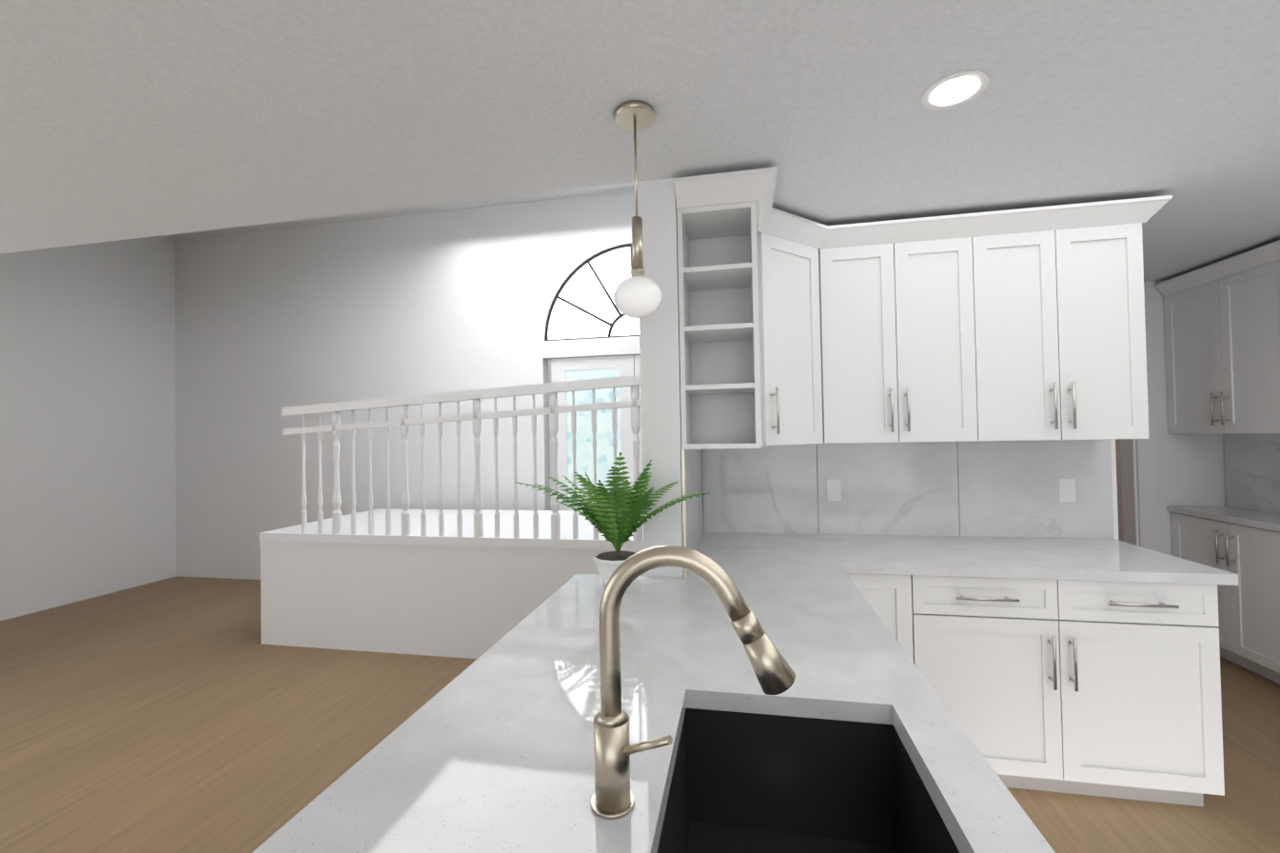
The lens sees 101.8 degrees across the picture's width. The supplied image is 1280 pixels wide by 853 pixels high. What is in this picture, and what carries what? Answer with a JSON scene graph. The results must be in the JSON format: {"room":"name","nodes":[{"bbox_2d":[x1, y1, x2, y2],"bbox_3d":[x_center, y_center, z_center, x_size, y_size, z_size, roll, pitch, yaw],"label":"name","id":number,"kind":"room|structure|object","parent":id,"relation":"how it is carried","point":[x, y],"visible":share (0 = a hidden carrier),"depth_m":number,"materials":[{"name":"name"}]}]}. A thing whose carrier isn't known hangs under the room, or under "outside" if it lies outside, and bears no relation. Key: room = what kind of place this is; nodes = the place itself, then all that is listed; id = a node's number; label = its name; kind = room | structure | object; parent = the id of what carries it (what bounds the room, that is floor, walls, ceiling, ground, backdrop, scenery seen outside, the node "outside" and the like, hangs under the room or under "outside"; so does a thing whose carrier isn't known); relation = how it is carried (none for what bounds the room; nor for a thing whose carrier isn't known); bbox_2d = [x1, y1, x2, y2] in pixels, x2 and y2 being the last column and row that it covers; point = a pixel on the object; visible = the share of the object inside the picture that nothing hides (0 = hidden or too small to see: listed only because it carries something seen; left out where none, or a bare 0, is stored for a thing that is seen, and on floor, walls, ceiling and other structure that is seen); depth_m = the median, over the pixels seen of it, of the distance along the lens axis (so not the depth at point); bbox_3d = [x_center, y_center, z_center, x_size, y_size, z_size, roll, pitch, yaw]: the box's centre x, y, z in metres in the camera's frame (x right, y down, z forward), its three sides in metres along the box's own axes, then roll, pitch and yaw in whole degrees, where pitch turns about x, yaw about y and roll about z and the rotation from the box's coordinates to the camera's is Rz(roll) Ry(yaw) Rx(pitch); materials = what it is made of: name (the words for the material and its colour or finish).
{"room":"kitchen","nodes":[
{"label":"kitchen","id":0,"kind":"room"},
{"bbox_2d":[0,177,683,620],"bbox_3d":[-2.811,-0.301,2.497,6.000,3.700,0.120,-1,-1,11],"label":"wall","id":1,"kind":"structure","parent":0,"point":[150,387],"depth_m":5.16,"materials":[{"name":"white paint"}]},
{"bbox_2d":[544,243,639,340],"bbox_3d":[-0.061,-1.275,4.836,1.790,0.901,0.105,-1,-1,11],"label":"window","id":2,"kind":"structure","parent":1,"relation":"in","point":[585,306],"depth_m":4.93,"materials":[{"name":"white glass"}]},
{"bbox_2d":[551,354,642,511],"bbox_3d":[-0.036,0.431,4.775,1.610,2.185,0.104,-1,-1,11],"label":"window","id":3,"kind":"structure","parent":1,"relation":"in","point":[564,369],"depth_m":4.88,"materials":[{"name":"white"}]},
{"bbox_2d":[681,448,708,577],"bbox_3d":[0.253,0.334,2.416,0.012,0.485,0.900,-1,-1,11],"label":"backsplash","id":4,"kind":"structure","parent":1,"relation":"attached to","point":[695,510],"depth_m":2.35,"materials":[{"name":"stone"}]},
{"bbox_2d":[676,201,761,449],"bbox_3d":[0.326,-0.377,2.123,0.297,0.925,0.301,-1,-1,11],"label":"shelf unit","id":5,"kind":"object","parent":1,"relation":"attached to","point":[718,333],"visible":1,"depth_m":2.23,"materials":[{"name":"white paint"}]},
{"bbox_2d":[756,232,823,445],"bbox_3d":[0.564,-0.375,2.541,0.605,0.925,0.605,-1,-1,11],"label":"upper cabinet","id":6,"kind":"object","parent":1,"relation":"attached to","point":[789,344],"visible":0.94,"depth_m":2.34,"materials":[{"name":"white paint"}]},
{"bbox_2d":[0,509,1279,852],"bbox_3d":[0.657,1.500,1.793,13.000,0.050,16.000,-1,-1,11],"label":"floor","id":7,"kind":"structure","parent":0,"point":[181,715],"depth_m":2.58,"materials":[{"name":"brown wood"}]},
{"bbox_2d":[258,374,644,658],"bbox_3d":[-1.201,0.629,4.081,2.920,1.832,1.235,-1,-1,11],"label":"balustrade railing","id":8,"kind":"object","parent":7,"relation":"on","point":[478,581],"visible":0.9,"depth_m":3.53,"materials":[{"name":"white paint"}]},
{"bbox_2d":[846,572,913,662],"bbox_3d":[1.027,1.040,2.428,0.280,0.875,0.620,-1,-1,11],"label":"base cabinet","id":9,"kind":"object","parent":7,"relation":"on","point":[888,598],"visible":0.17,"depth_m":2.12,"materials":[{"name":"white paint"}]},
{"bbox_2d":[910,574,1224,806],"bbox_3d":[1.671,1.026,2.284,1.036,0.875,0.658,-1,-1,11],"label":"base cabinet","id":10,"kind":"object","parent":7,"relation":"on","point":[1109,689],"visible":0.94,"depth_m":1.99,"materials":[{"name":"white paint"}]},
{"bbox_2d":[1171,512,1279,683],"bbox_3d":[3.643,1.002,3.064,0.358,0.875,0.830,-1,-1,11],"label":"base cabinet","id":11,"kind":"object","parent":7,"relation":"on","point":[1249,615],"visible":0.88,"depth_m":3.02,"materials":[{"name":"white paint"}]},
{"bbox_3d":[3.182,0.986,1.478,0.658,0.875,0.800,-1,-1,11],"label":"base cabinet","id":12,"kind":"object","parent":7,"relation":"on","visible":0},
{"bbox_2d":[1167,505,1279,531],"bbox_3d":[3.193,0.528,1.553,0.645,0.039,3.973,-1,-1,11],"label":"countertop","id":13,"kind":"structure","parent":12,"relation":"on","point":[1268,521],"depth_m":3.13,"materials":[{"name":"white stone"}]},
{"bbox_2d":[0,0,1279,281],"bbox_3d":[0.014,-1.620,1.446,12.000,1.320,15.000,-1,-1,11],"label":"ceiling","id":14,"kind":"structure","parent":0,"point":[175,120],"depth_m":1.57,"materials":[{"name":"white paint"}]},
{"bbox_2d":[613,99,662,317],"bbox_3d":[-0.010,-0.643,1.581,0.148,0.626,0.148,-1,-1,11],"label":"pendant light","id":15,"kind":"object","parent":14,"relation":"hanging from","point":[637,294],"visible":1,"depth_m":1.55,"materials":[{"name":"white glass"}]},
{"bbox_2d":[921,69,989,109],"bbox_3d":[0.910,-0.972,1.509,0.169,0.005,0.169,0,-1,-34],"label":"recessed light","id":16,"kind":"object","parent":14,"relation":"in","point":[955,89],"visible":1,"depth_m":1.48,"materials":[{"name":"white plastic"}]},
{"bbox_2d":[1110,438,1123,541],"bbox_3d":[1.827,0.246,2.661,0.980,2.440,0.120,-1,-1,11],"label":"wall","id":17,"kind":"structure","parent":0,"point":[1115,449],"depth_m":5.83,"materials":[{"name":"white paint"}]},
{"bbox_2d":[818,236,977,443],"bbox_3d":[1.212,-0.387,2.543,0.659,0.925,0.358,-1,-1,11],"label":"upper cabinet","id":18,"kind":"object","parent":17,"relation":"attached to","point":[897,348],"visible":1,"depth_m":2.40,"materials":[{"name":"white paint"}]},
{"bbox_2d":[704,439,1114,538],"bbox_3d":[1.304,0.319,2.693,1.971,0.485,0.010,-1,-1,11],"label":"backsplash","id":19,"kind":"structure","parent":17,"relation":"attached to","point":[997,488],"depth_m":2.66,"materials":[{"name":"stone"}]},
{"bbox_2d":[826,478,841,500],"bbox_3d":[1.020,0.335,2.740,0.072,0.115,0.004,-1,-1,11],"label":"electrical outlet plate","id":20,"kind":"object","parent":19,"relation":"attached to","point":[833,485],"depth_m":2.74,"materials":[{"name":"white plastic"}]},
{"bbox_2d":[1058,478,1075,502],"bbox_3d":[2.080,0.312,2.534,0.072,0.115,0.004,-1,-1,11],"label":"electrical outlet plate","id":21,"kind":"object","parent":19,"relation":"attached to","point":[1066,490],"depth_m":2.53,"materials":[{"name":"white plastic"}]},
{"bbox_2d":[674,166,1172,250],"bbox_3d":[1.204,-0.897,2.231,2.000,0.086,0.982,-1,-1,11],"label":"crown molding","id":22,"kind":"structure","parent":17,"relation":"attached to","point":[758,186],"depth_m":2.27,"materials":[{"name":"white paint"}]},
{"bbox_2d":[971,222,1149,441],"bbox_3d":[1.859,-0.401,2.418,0.659,0.925,0.358,-1,-1,11],"label":"upper cabinet","id":23,"kind":"object","parent":17,"relation":"attached to","point":[1060,335],"visible":0.98,"depth_m":2.28,"materials":[{"name":"white paint"}]},
{"bbox_2d":[1135,279,1225,555],"bbox_3d":[3.151,0.238,3.658,1.480,2.440,0.120,-1,-1,11],"label":"wall","id":24,"kind":"structure","parent":0,"point":[1190,467],"depth_m":3.51,"materials":[{"name":"white paint"}]},
{"bbox_2d":[1120,322,1158,551],"bbox_3d":[3.022,0.385,3.672,0.965,2.150,0.138,-1,-1,11],"label":"door frame","id":25,"kind":"structure","parent":24,"relation":"attached to","point":[1140,494],"depth_m":3.53,"materials":[{"name":"white wood"}]},
{"bbox_2d":[1154,239,1279,296],"bbox_3d":[3.044,-0.949,1.077,0.692,0.086,4.997,-1,-1,11],"label":"crown molding","id":26,"kind":"structure","parent":24,"relation":"attached to","point":[1260,256],"depth_m":3.06,"materials":[{"name":"white paint"}]},
{"bbox_2d":[1163,259,1279,433],"bbox_3d":[3.616,-0.423,3.087,0.358,0.925,0.830,-1,-1,11],"label":"upper cabinet","id":27,"kind":"object","parent":24,"relation":"attached to","point":[1222,340],"visible":1,"depth_m":3.08,"materials":[{"name":"white paint"}]},
{"bbox_2d":[1223,433,1279,513],"bbox_3d":[3.499,0.260,1.497,0.010,0.485,3.971,-1,-1,11],"label":"backsplash","id":28,"kind":"structure","parent":24,"relation":"attached to","point":[1252,471],"depth_m":3.26,"materials":[{"name":"stone"}]},
{"bbox_3d":[0.316,1.032,1.062,0.628,0.875,3.569,-1,-1,11],"label":"base cabinet","id":29,"kind":"object","parent":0,"visible":0},
{"bbox_2d":[252,531,1055,852],"bbox_3d":[0.097,1.016,1.083,1.030,0.915,3.612,-1,-1,11],"label":"countertop","id":30,"kind":"structure","parent":29,"relation":"on","point":[490,749],"depth_m":1.03,"materials":[{"name":"white stone"}]},
{"bbox_2d":[592,549,637,586],"bbox_3d":[-0.080,0.523,1.907,0.171,0.104,0.180,-1,-1,11],"label":"plant pot","id":31,"kind":"object","parent":30,"relation":"on","point":[608,562],"visible":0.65,"depth_m":1.87,"materials":[{"name":"white ceramic"}]},
{"bbox_2d":[515,452,709,555],"bbox_3d":[-0.126,0.281,1.827,0.747,0.384,0.370,-1,-1,11],"label":"fern plant","id":32,"kind":"object","parent":31,"relation":"in","point":[615,514],"visible":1,"depth_m":1.86,"materials":[{"name":"green plant"}]},
{"bbox_2d":[590,544,796,819],"bbox_3d":[0.068,0.363,0.734,0.297,0.382,0.094,-1,-1,11],"label":"gooseneck faucet","id":33,"kind":"object","parent":30,"relation":"on","point":[613,797],"visible":1,"depth_m":0.74,"materials":[{"name":"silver metal"}]},
{"bbox_2d":[657,707,959,852],"bbox_3d":[0.231,0.707,0.701,0.458,0.230,0.793,-1,-1,11],"label":"undermount sink basin","id":34,"kind":"object","parent":30,"relation":"in","point":[747,782],"visible":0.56,"depth_m":1.05,"materials":[{"name":"black"}]},
{"bbox_2d":[823,533,1238,585],"bbox_3d":[1.557,0.571,2.319,1.345,0.039,0.642,-1,-1,11],"label":"countertop","id":35,"kind":"structure","parent":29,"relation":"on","point":[1105,560],"depth_m":2.14,"materials":[{"name":"white stone"}]}
]}

